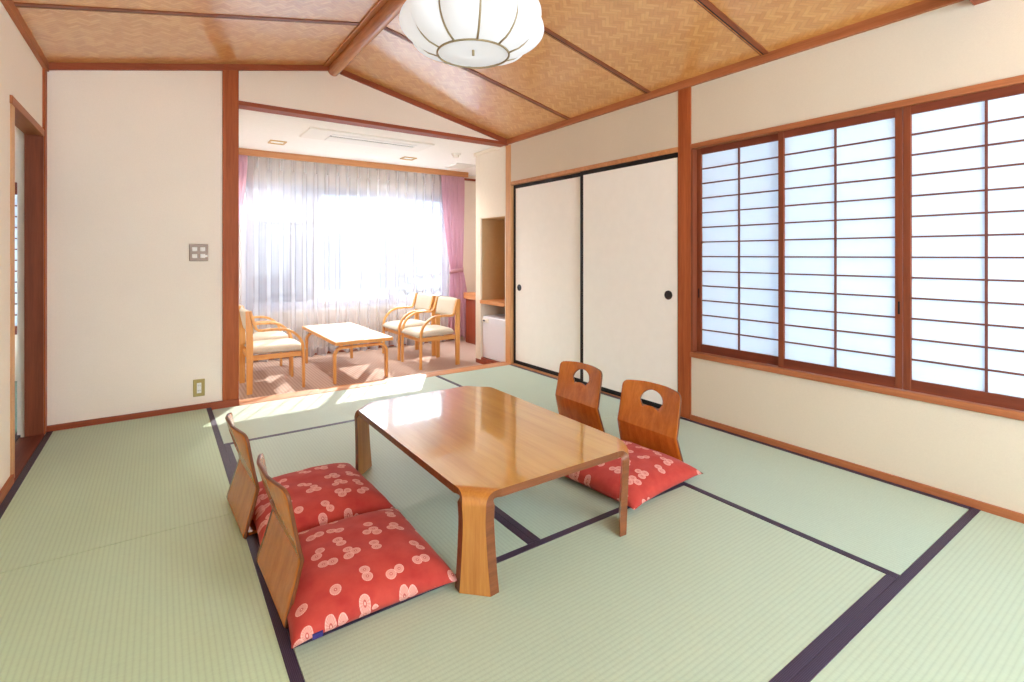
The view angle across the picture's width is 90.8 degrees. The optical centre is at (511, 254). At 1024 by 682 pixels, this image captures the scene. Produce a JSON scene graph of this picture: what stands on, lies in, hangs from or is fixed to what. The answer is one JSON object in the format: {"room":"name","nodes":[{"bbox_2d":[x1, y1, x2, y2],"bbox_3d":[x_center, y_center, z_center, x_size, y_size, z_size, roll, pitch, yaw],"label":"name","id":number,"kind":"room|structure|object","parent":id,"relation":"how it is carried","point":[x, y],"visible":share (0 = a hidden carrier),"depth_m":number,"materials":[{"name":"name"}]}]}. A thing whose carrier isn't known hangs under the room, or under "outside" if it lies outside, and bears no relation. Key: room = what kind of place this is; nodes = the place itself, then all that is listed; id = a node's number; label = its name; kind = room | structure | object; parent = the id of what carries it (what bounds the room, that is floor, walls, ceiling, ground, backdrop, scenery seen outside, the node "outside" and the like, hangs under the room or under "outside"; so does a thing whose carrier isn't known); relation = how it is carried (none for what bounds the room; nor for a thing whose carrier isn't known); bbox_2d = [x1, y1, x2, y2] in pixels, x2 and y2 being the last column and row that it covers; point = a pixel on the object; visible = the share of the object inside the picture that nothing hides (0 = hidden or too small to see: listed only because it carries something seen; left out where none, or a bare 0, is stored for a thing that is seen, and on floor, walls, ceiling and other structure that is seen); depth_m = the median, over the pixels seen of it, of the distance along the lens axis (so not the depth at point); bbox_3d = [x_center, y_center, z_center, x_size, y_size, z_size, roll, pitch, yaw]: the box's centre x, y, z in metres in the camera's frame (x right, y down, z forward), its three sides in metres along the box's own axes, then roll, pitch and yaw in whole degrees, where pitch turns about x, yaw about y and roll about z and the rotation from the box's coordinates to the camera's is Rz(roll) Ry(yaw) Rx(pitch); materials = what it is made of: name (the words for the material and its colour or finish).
{"room":"traditional dwelling","nodes":[
{"label":"traditional dwelling","id":0,"kind":"room"},
{"bbox_2d":[15,126,16,380],"bbox_3d":[-3.548,0.055,2.767,2.750,2.550,3.600,0,0,-35],"label":"wall","id":1,"kind":"structure","parent":0,"point":[15,126],"depth_m":4.34,"materials":[{"name":"beige paper"}]},
{"bbox_2d":[15,182,16,334],"bbox_3d":[-4.208,0.030,4.371,0.500,1.300,0.065,0,0,-35],"label":"window","id":2,"kind":"structure","parent":1,"relation":"in","point":[15,182],"depth_m":4.35,"materials":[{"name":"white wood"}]},
{"bbox_2d":[0,1,41,489],"bbox_3d":[-1.342,0.035,0.845,0.078,2.590,5.422,0,0,-35],"label":"wall","id":3,"kind":"structure","parent":0,"point":[20,70],"depth_m":2.33,"materials":[{"name":"beige paint"}]},
{"bbox_2d":[0,474,13,504],"bbox_3d":[-1.061,1.085,0.521,0.013,0.090,4.570,0,0,-35],"label":"baseboard","id":4,"kind":"structure","parent":3,"relation":"attached to","point":[9,483],"depth_m":2.29,"materials":[{"name":"brown wood"}]},
{"bbox_2d":[0,0,48,71],"bbox_3d":[-1.302,-1.160,0.873,0.024,0.070,5.422,0,0,-35],"label":"trim","id":5,"kind":"structure","parent":3,"relation":"attached to","point":[11,9],"depth_m":2.58,"materials":[{"name":"brown wood"}]},
{"bbox_2d":[10,95,44,482],"bbox_3d":[-2.642,0.193,2.698,0.112,1.895,0.850,0,0,-35],"label":"door frame","id":6,"kind":"structure","parent":3,"relation":"in","point":[21,451],"depth_m":3.00,"materials":[{"name":"brown wood"}]},
{"bbox_2d":[42,68,46,433],"bbox_3d":[-2.839,-0.025,3.068,0.013,2.210,0.062,0,0,-35],"label":"trim","id":7,"kind":"structure","parent":3,"relation":"attached to","point":[44,72],"depth_m":3.05,"materials":[{"name":"brown wood"}]},
{"bbox_2d":[17,70,497,436],"bbox_3d":[-1.521,-0.118,4.087,3.580,2.896,0.100,0,0,-35],"label":"wall","id":8,"kind":"structure","parent":0,"point":[134,158],"depth_m":3.36,"materials":[{"name":"beige paint"}]},
{"bbox_2d":[46,399,238,431],"bbox_3d":[-2.418,1.088,3.386,1.042,0.084,0.021,0,0,-35],"label":"baseboard","id":9,"kind":"structure","parent":8,"relation":"attached to","point":[234,402],"depth_m":3.35,"materials":[{"name":"brown wood"}]},
{"bbox_2d":[48,62,327,70],"bbox_3d":[-2.154,-1.331,3.578,1.720,0.402,0.030,0,0,-35],"label":"trim","id":10,"kind":"structure","parent":8,"relation":"attached to","point":[51,65],"depth_m":3.47,"materials":[{"name":"brown wood"}]},
{"bbox_2d":[189,244,207,260],"bbox_3d":[-2.198,-0.017,3.544,0.114,0.120,0.016,0,0,-35],"label":"switch plate","id":11,"kind":"object","parent":8,"relation":"attached to","point":[197,252],"visible":1,"depth_m":3.54,"materials":[{"name":"white plastic"}]},
{"bbox_2d":[193,379,204,396],"bbox_3d":[-2.198,0.933,3.547,0.070,0.120,0.013,0,0,-35],"label":"power outlet","id":12,"kind":"object","parent":8,"relation":"attached to","point":[199,384],"visible":1,"depth_m":3.54,"materials":[{"name":"gold metal"}]},
{"bbox_2d":[197,383,200,392],"bbox_3d":[-2.196,0.933,3.544,0.027,0.072,0.004,0,0,-35],"label":"socket","id":13,"kind":"object","parent":12,"relation":"attached to","point":[198,384],"depth_m":3.54,"materials":[{"name":"white plastic"}]},
{"bbox_2d":[222,70,238,400],"bbox_3d":[-2.068,-0.146,3.701,0.102,2.452,0.126,0,0,-35],"label":"pillar","id":14,"kind":"structure","parent":8,"relation":"attached to","point":[230,78],"depth_m":3.65,"materials":[{"name":"brown wood"}]},
{"bbox_2d":[239,101,507,146],"bbox_3d":[-1.049,-1.111,4.412,2.383,0.031,0.119,0,0,-35],"label":"trim","id":15,"kind":"structure","parent":8,"relation":"attached to","point":[244,105],"depth_m":4.23,"materials":[{"name":"brown wood"}]},
{"bbox_2d":[239,362,510,405],"bbox_3d":[-1.015,1.139,4.367,2.382,0.123,0.147,0,0,-35],"label":"trim","id":16,"kind":"structure","parent":8,"relation":"attached to","point":[464,369],"depth_m":4.20,"materials":[{"name":"brown wood"}]},
{"bbox_2d":[340,70,506,142],"bbox_3d":[-0.744,-1.319,4.563,1.720,0.426,0.030,0,0,-35],"label":"trim","id":17,"kind":"structure","parent":8,"relation":"attached to","point":[347,74],"depth_m":4.50,"materials":[{"name":"brown wood"}]},
{"bbox_2d":[250,190,313,303],"bbox_3d":[-2.864,0.400,6.294,0.850,2.560,0.120,0,0,-35],"label":"window pane","id":18,"kind":"object","parent":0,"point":[262,195],"visible":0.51,"depth_m":6.28,"materials":[{"name":"glass"}]},
{"bbox_2d":[239,156,475,360],"bbox_3d":[-1.916,0.055,6.326,4.000,2.550,0.112,0,0,-35],"label":"wall","id":19,"kind":"structure","parent":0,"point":[469,247],"depth_m":6.32,"materials":[{"name":"white paint"}]},
{"bbox_2d":[246,181,448,314],"bbox_3d":[-1.939,-0.077,6.306,2.660,1.495,0.098,0,0,-35],"label":"window","id":20,"kind":"structure","parent":19,"relation":"attached to","point":[262,186],"depth_m":6.20,"materials":[{"name":"glass"},{"name":"white metal"}]},
{"bbox_2d":[239,148,467,177],"bbox_3d":[-1.958,-1.091,5.954,3.305,0.067,0.035,0,0,-35],"label":"trim","id":21,"kind":"structure","parent":19,"relation":"attached to","point":[242,151],"depth_m":5.94,"materials":[{"name":"brown wood"}]},
{"bbox_2d":[239,155,247,220],"bbox_3d":[-3.012,0.050,5.277,0.446,2.239,0.090,0,0,-33],"label":"curtain","id":22,"kind":"object","parent":21,"relation":"hanging from","point":[243,159],"visible":0.03,"depth_m":5.38,"materials":[{"name":"fabric"}]},
{"bbox_2d":[441,175,466,339],"bbox_3d":[-0.752,0.049,6.860,0.480,2.239,0.090,0,0,-35],"label":"curtain","id":23,"kind":"object","parent":21,"relation":"hanging from","point":[453,188],"visible":0.83,"depth_m":6.85,"materials":[{"name":"fabric"}]},
{"bbox_2d":[239,338,482,399],"bbox_3d":[-1.336,1.255,5.495,3.800,0.150,2.140,0,0,-35],"label":"floor","id":24,"kind":"structure","parent":0,"point":[270,378],"depth_m":5.25,"materials":[{"name":"carpet"}]},
{"bbox_2d":[239,304,290,374],"bbox_3d":[-2.501,0.824,5.047,0.508,0.713,0.512,0,0,-35],"label":"armchair","id":25,"kind":"object","parent":24,"relation":"on","point":[267,335],"visible":0.28,"depth_m":4.98,"materials":[{"name":"beige fabric"}]},
{"bbox_2d":[239,306,306,394],"bbox_3d":[-2.180,0.824,4.582,0.508,0.713,0.512,0,0,-35],"label":"armchair","id":26,"kind":"object","parent":24,"relation":"on","point":[246,319],"visible":0.99,"depth_m":4.44,"materials":[{"name":"beige fabric"}]},
{"bbox_2d":[302,322,392,383],"bbox_3d":[-1.726,0.981,5.198,0.540,0.398,1.290,0,0,-35],"label":"coffee table","id":27,"kind":"object","parent":24,"relation":"on","point":[337,334],"visible":1,"depth_m":4.91,"materials":[{"name":"laminate"}]},
{"bbox_2d":[382,293,435,359],"bbox_3d":[-1.224,0.824,5.987,0.508,0.713,0.512,0,0,-35],"label":"armchair","id":28,"kind":"object","parent":24,"relation":"on","point":[422,301],"visible":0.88,"depth_m":5.93,"materials":[{"name":"beige fabric"}]},
{"bbox_2d":[401,296,459,369],"bbox_3d":[-0.894,0.824,5.510,0.508,0.713,0.512,0,0,-35],"label":"armchair","id":29,"kind":"object","parent":24,"relation":"on","point":[447,306],"visible":1,"depth_m":5.43,"materials":[{"name":"beige fabric"}]},
{"bbox_2d":[464,292,475,344],"bbox_3d":[-0.103,0.843,6.532,0.560,0.675,1.130,0,0,-35],"label":"cabinet","id":30,"kind":"object","parent":24,"relation":"on","point":[470,297],"depth_m":6.72,"materials":[{"name":"brown wood"}]},
{"bbox_2d":[464,292,475,299],"bbox_3d":[-0.103,0.547,6.532,0.560,0.085,1.130,0,0,-35],"label":"countertop","id":31,"kind":"structure","parent":30,"relation":"on","point":[467,295],"depth_m":6.70,"materials":[{"name":"brown wood"}]},
{"bbox_2d":[474,146,505,364],"bbox_3d":[-0.019,0.030,5.485,0.568,2.300,0.602,0,0,-35],"label":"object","id":32,"kind":"object","parent":24,"relation":"on","point":[491,162],"visible":0.33,"depth_m":5.51,"materials":[{"name":"brown wood"}]},
{"bbox_2d":[480,299,504,306],"bbox_3d":[0.005,0.506,5.436,0.541,0.036,0.471,0,0,-35],"label":"shelf","id":33,"kind":"object","parent":32,"relation":"attached to","point":[483,302],"depth_m":5.36,"materials":[{"name":"brown wood"}]},
{"bbox_2d":[482,314,504,361],"bbox_3d":[-0.007,0.882,5.427,0.474,0.455,0.455,0,0,-35],"label":"refrigerator","id":34,"kind":"object","parent":32,"relation":"on","point":[493,325],"visible":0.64,"depth_m":5.31,"materials":[{"name":"grey plastic"}]},
{"bbox_2d":[13,0,922,176],"bbox_3d":[-0.025,-1.365,3.025,4.678,0.481,7.690,0,0,-35],"label":"ceiling","id":35,"kind":"structure","parent":0,"point":[590,55],"depth_m":3.18,"materials":[{"name":"brown wood"}]},
{"bbox_2d":[268,140,286,144],"bbox_3d":[-2.337,-1.121,5.028,0.150,0.013,0.150,0,0,-35],"label":"recessed light","id":36,"kind":"object","parent":35,"relation":"in","point":[277,142],"visible":1,"depth_m":5.03,"materials":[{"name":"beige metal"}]},
{"bbox_2d":[241,157,441,362],"bbox_3d":[-1.969,0.059,6.122,2.660,2.287,0.094,0,0,-35],"label":"sheer curtain","id":37,"kind":"object","parent":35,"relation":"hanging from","point":[256,171],"visible":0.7,"depth_m":5.86,"materials":[{"name":"white fabric"}]},
{"bbox_2d":[299,127,434,151],"bbox_3d":[-1.395,-1.119,4.941,1.210,0.033,0.410,0,0,-35],"label":"air conditioner","id":38,"kind":"object","parent":35,"relation":"attached to","point":[311,132],"visible":0.99,"depth_m":4.86,"materials":[{"name":"grey plastic"}]},
{"bbox_2d":[325,136,412,150],"bbox_3d":[-1.415,-1.108,5.031,0.840,0.010,0.170,0,0,-35],"label":"grille","id":39,"kind":"object","parent":38,"relation":"attached to","point":[327,138],"depth_m":5.00,"materials":[{"name":"white plastic"}]},
{"bbox_2d":[400,156,416,160],"bbox_3d":[-1.203,-1.121,5.867,0.150,0.013,0.150,0,0,-35],"label":"recessed light","id":40,"kind":"object","parent":35,"relation":"in","point":[405,157],"visible":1,"depth_m":5.86,"materials":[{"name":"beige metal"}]},
{"bbox_2d":[451,153,460,157],"bbox_3d":[-0.620,-1.101,5.604,0.112,0.049,0.112,0,0,-35],"label":"smoke detector","id":41,"kind":"object","parent":35,"relation":"attached to","point":[455,155],"visible":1,"depth_m":5.58,"materials":[{"name":"white plastic"}]},
{"bbox_2d":[445,163,475,168],"bbox_3d":[-0.644,-1.117,6.356,0.280,0.019,0.300,0,0,-35],"label":"ceiling vent","id":42,"kind":"object","parent":35,"relation":"in","point":[455,165],"visible":0.91,"depth_m":6.32,"materials":[{"name":"white plastic"}]},
{"bbox_2d":[399,0,543,68],"bbox_3d":[-0.175,-1.166,2.286,0.645,0.528,0.652,0,0,-35],"label":"pendant lamp","id":43,"kind":"object","parent":35,"relation":"hanging from","point":[470,34],"visible":1,"depth_m":2.12,"materials":[{"name":"paper"}]},
{"bbox_2d":[509,0,1023,513],"bbox_3d":[1.543,0.035,2.876,0.100,2.590,5.450,0,0,-35],"label":"wall","id":44,"kind":"structure","parent":0,"point":[971,454],"depth_m":2.55,"materials":[{"name":"beige paint"}]},
{"bbox_2d":[506,144,513,362],"bbox_3d":[-0.017,0.041,5.064,0.055,2.278,0.088,0,0,-35],"label":"trim","id":45,"kind":"structure","parent":44,"relation":"attached to","point":[509,188],"depth_m":5.03,"materials":[{"name":"brown wood"}]},
{"bbox_2d":[514,173,579,381],"bbox_3d":[0.323,0.191,4.612,0.027,1.766,1.041,0,0,-35],"label":"door","id":46,"kind":"structure","parent":44,"relation":"in","point":[547,211],"depth_m":4.61,"materials":[{"name":"paper"}]},
{"bbox_2d":[510,363,658,409],"bbox_3d":[0.583,1.103,4.226,0.090,0.054,1.974,0,0,-35],"label":"baseboard","id":47,"kind":"structure","parent":44,"relation":"attached to","point":[515,364],"depth_m":4.62,"materials":[{"name":"brown wood"}]},
{"bbox_2d":[510,147,677,185],"bbox_3d":[0.575,-0.709,4.220,0.070,0.034,1.974,0,0,-35],"label":"trim","id":48,"kind":"structure","parent":44,"relation":"attached to","point":[671,150],"depth_m":4.02,"materials":[{"name":"brown wood"}]},
{"bbox_2d":[580,152,677,407],"bbox_3d":[0.851,0.191,3.800,0.027,1.766,0.966,0,0,-35],"label":"door","id":49,"kind":"structure","parent":44,"relation":"in","point":[629,210],"depth_m":3.74,"materials":[{"name":"paper"}]},
{"bbox_2d":[678,87,690,418],"bbox_3d":[1.165,-0.024,3.369,0.056,2.208,0.098,0,0,-35],"label":"pillar","id":50,"kind":"structure","parent":44,"relation":"attached to","point":[684,95],"depth_m":3.35,"materials":[{"name":"brown wood"}]},
{"bbox_2d":[507,0,963,144],"bbox_3d":[1.502,-1.143,2.830,0.024,0.078,5.422,0,0,-35],"label":"trim","id":51,"kind":"structure","parent":44,"relation":"attached to","point":[924,6],"depth_m":2.87,"materials":[{"name":"brown wood"}]},
{"bbox_2d":[690,351,1023,420],"bbox_3d":[1.875,0.652,2.380,0.104,0.032,2.336,0,0,-35],"label":"trim","id":52,"kind":"structure","parent":44,"relation":"attached to","point":[950,402],"depth_m":2.47,"materials":[{"name":"brown wood"}]},
{"bbox_2d":[690,414,1023,523],"bbox_3d":[2.115,1.088,1.962,0.014,0.084,3.296,0,0,-35],"label":"baseboard","id":53,"kind":"structure","parent":44,"relation":"attached to","point":[986,507],"depth_m":2.44,"materials":[{"name":"brown wood"}]},
{"bbox_2d":[690,75,1023,148],"bbox_3d":[1.868,-0.711,2.375,0.082,0.030,2.336,0,0,-35],"label":"trim","id":54,"kind":"structure","parent":44,"relation":"attached to","point":[1016,80],"depth_m":2.47,"materials":[{"name":"brown wood"}]},
{"bbox_2d":[691,83,1023,410],"bbox_3d":[1.874,-0.030,2.391,0.094,1.332,2.316,0,0,-35],"label":"window","id":55,"kind":"structure","parent":44,"relation":"in","point":[884,248],"depth_m":2.48,"materials":[{"name":"white paper"}]},
{"bbox_2d":[969,0,989,4],"bbox_3d":[0.604,-1.165,1.129,3.440,0.191,0.120,0,0,-35],"label":"trim","id":56,"kind":"structure","parent":44,"relation":"attached to","point":[974,2],"depth_m":2.13,"materials":[{"name":"brown wood"}]},
{"bbox_3d":[0.021,1.233,1.746,3.990,0.194,5.340,0,0,-35],"label":"floor","id":57,"kind":"structure","parent":0,"visible":0},
{"bbox_2d":[0,408,233,572],"bbox_3d":[-1.982,1.107,2.610,0.865,0.057,1.747,0,0,-35],"label":"mat","id":58,"kind":"object","parent":57,"relation":"on","point":[81,489],"visible":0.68,"depth_m":2.36,"materials":[{"name":"wicker"}]},
{"bbox_2d":[0,514,303,681],"bbox_3d":[-0.980,1.107,1.173,0.865,0.057,1.751,0,0,-35],"label":"mat","id":59,"kind":"object","parent":57,"relation":"on","point":[194,602],"visible":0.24,"depth_m":1.52,"materials":[{"name":"fabric"}]},
{"bbox_2d":[212,376,458,444],"bbox_3d":[-1.158,1.107,3.684,1.714,0.057,0.806,0,0,-35],"label":"mat","id":60,"kind":"object","parent":57,"relation":"on","point":[267,419],"visible":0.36,"depth_m":3.51,"materials":[{"name":"wicker"}]},
{"bbox_2d":[224,421,533,640],"bbox_3d":[-0.773,1.107,2.381,0.856,0.057,1.767,0,0,-35],"label":"mat","id":61,"kind":"object","parent":57,"relation":"on","point":[429,506],"visible":0.27,"depth_m":2.50,"materials":[{"name":"fabric"}]},
{"bbox_2d":[225,413,259,538],"bbox_3d":[-1.003,0.876,2.169,0.385,0.401,0.410,0,0,-37],"label":"chair","id":62,"kind":"object","parent":61,"relation":"on","point":[242,494],"visible":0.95,"depth_m":2.00,"materials":[{"name":"brown wood"}]},
{"bbox_2d":[252,463,394,544],"bbox_3d":[-0.849,1.016,2.159,0.510,0.101,0.548,0,0,-37],"label":"floor cushion","id":63,"kind":"object","parent":62,"relation":"on","point":[328,493],"visible":0.71,"depth_m":2.06,"materials":[{"name":"red fabric"}]},
{"bbox_2d":[256,453,303,628],"bbox_3d":[-0.641,0.876,1.712,0.385,0.401,0.410,0,0,-37],"label":"chair","id":64,"kind":"object","parent":61,"relation":"on","point":[280,559],"visible":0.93,"depth_m":1.55,"materials":[{"name":"brown wood"}]},
{"bbox_2d":[287,508,456,648],"bbox_3d":[-0.529,1.016,1.715,0.510,0.101,0.548,0,0,-34],"label":"floor cushion","id":65,"kind":"object","parent":64,"relation":"on","point":[355,567],"visible":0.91,"depth_m":1.59,"materials":[{"name":"red fabric"}]},
{"bbox_2d":[436,364,643,418],"bbox_3d":[0.143,1.107,4.047,0.832,0.057,1.700,0,0,-35],"label":"mat","id":66,"kind":"object","parent":57,"relation":"on","point":[536,388],"visible":0.33,"depth_m":4.21,"materials":[{"name":"wicker"}]},
{"bbox_2d":[493,476,618,541],"bbox_3d":[-0.069,1.107,2.873,0.861,0.057,1.767,0,0,-35],"label":"mat","id":67,"kind":"object","parent":57,"relation":"on","point":[540,511],"visible":0.1,"depth_m":2.17,"materials":[{"name":"wicker"}]},
{"bbox_2d":[354,386,628,596],"bbox_3d":[-0.152,0.914,2.255,0.764,0.328,1.184,0,0,-35],"label":"table","id":68,"kind":"object","parent":67,"relation":"on","point":[484,444],"visible":0.99,"depth_m":1.98,"materials":[{"name":"brown wood"}]},
{"bbox_2d":[555,361,604,431],"bbox_3d":[0.299,0.876,3.044,0.385,0.401,0.410,0,0,-35],"label":"chair","id":69,"kind":"object","parent":67,"relation":"on","point":[577,401],"visible":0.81,"depth_m":3.11,"materials":[{"name":"brown wood"}]},
{"bbox_2d":[617,380,683,461],"bbox_3d":[0.602,0.876,2.557,0.385,0.401,0.410,0,0,-36],"label":"chair","id":70,"kind":"object","parent":67,"relation":"on","point":[646,426],"visible":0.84,"depth_m":2.63,"materials":[{"name":"brown wood"}]},
{"bbox_2d":[565,440,702,509],"bbox_3d":[0.537,1.016,2.463,0.545,0.101,0.548,0,0,-40],"label":"floor cushion","id":71,"kind":"object","parent":70,"relation":"on","point":[652,473],"visible":0.57,"depth_m":2.30,"materials":[{"name":"red fabric"}]},
{"bbox_2d":[293,484,896,681],"bbox_3d":[0.334,1.107,1.548,1.714,0.057,0.864,0,0,-35],"label":"mat","id":72,"kind":"object","parent":57,"relation":"on","point":[698,587],"visible":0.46,"depth_m":1.52,"materials":[{"name":"fabric"}]},
{"bbox_2d":[601,415,970,577],"bbox_3d":[1.128,1.107,2.636,0.832,0.057,1.736,0,0,-35],"label":"mat","id":73,"kind":"object","parent":57,"relation":"on","point":[884,526],"visible":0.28,"depth_m":2.23,"materials":[{"name":"wicker"}]},
{"bbox_2d":[790,507,1023,681],"bbox_3d":[1.498,1.107,1.305,1.747,0.057,0.866,0,0,-35],"label":"mat","id":74,"kind":"object","parent":57,"relation":"on","point":[956,614],"visible":1,"depth_m":1.49,"materials":[{"name":"fabric"}]},
{"bbox_3d":[-3.818,1.215,2.579,1.892,0.230,3.400,0,0,-35],"label":"floor","id":75,"kind":"structure","parent":0,"visible":0},
{"bbox_2d":[15,381,16,398],"bbox_3d":[-4.480,1.107,3.724,1.714,0.055,0.722,0,0,-35],"label":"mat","id":76,"kind":"object","parent":75,"relation":"in","point":[15,381],"visible":0.02,"depth_m":4.05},
{"bbox_2d":[15,398,20,442],"bbox_3d":[-3.626,1.107,2.502,1.715,0.057,2.252,0,0,-35],"label":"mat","id":77,"kind":"object","parent":75,"relation":"on","point":[17,437],"visible":0.06,"depth_m":3.23,"materials":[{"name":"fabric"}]},
{"bbox_3d":[-1.854,1.455,7.023,5.400,0.150,0.960,0,0,-35],"label":"floor","id":78,"kind":"structure","parent":0,"visible":0},
{"bbox_2d":[360,265,439,298],"bbox_3d":[-1.096,0.767,7.772,2.500,1.225,0.030,0,0,-35],"label":"balcony railing","id":79,"kind":"object","parent":78,"relation":"on","point":[418,276],"visible":0.28,"depth_m":7.48,"materials":[{"name":"white metal"}]},
{"label":"outside","id":80,"kind":"structure","parent":0,"visible":0},
{"bbox_2d":[322,194,439,300],"bbox_3d":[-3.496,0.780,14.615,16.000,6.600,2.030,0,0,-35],"label":"window pane","id":81,"kind":"structure","parent":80,"point":[331,198],"depth_m":13.32,"materials":[{"name":"glass"}]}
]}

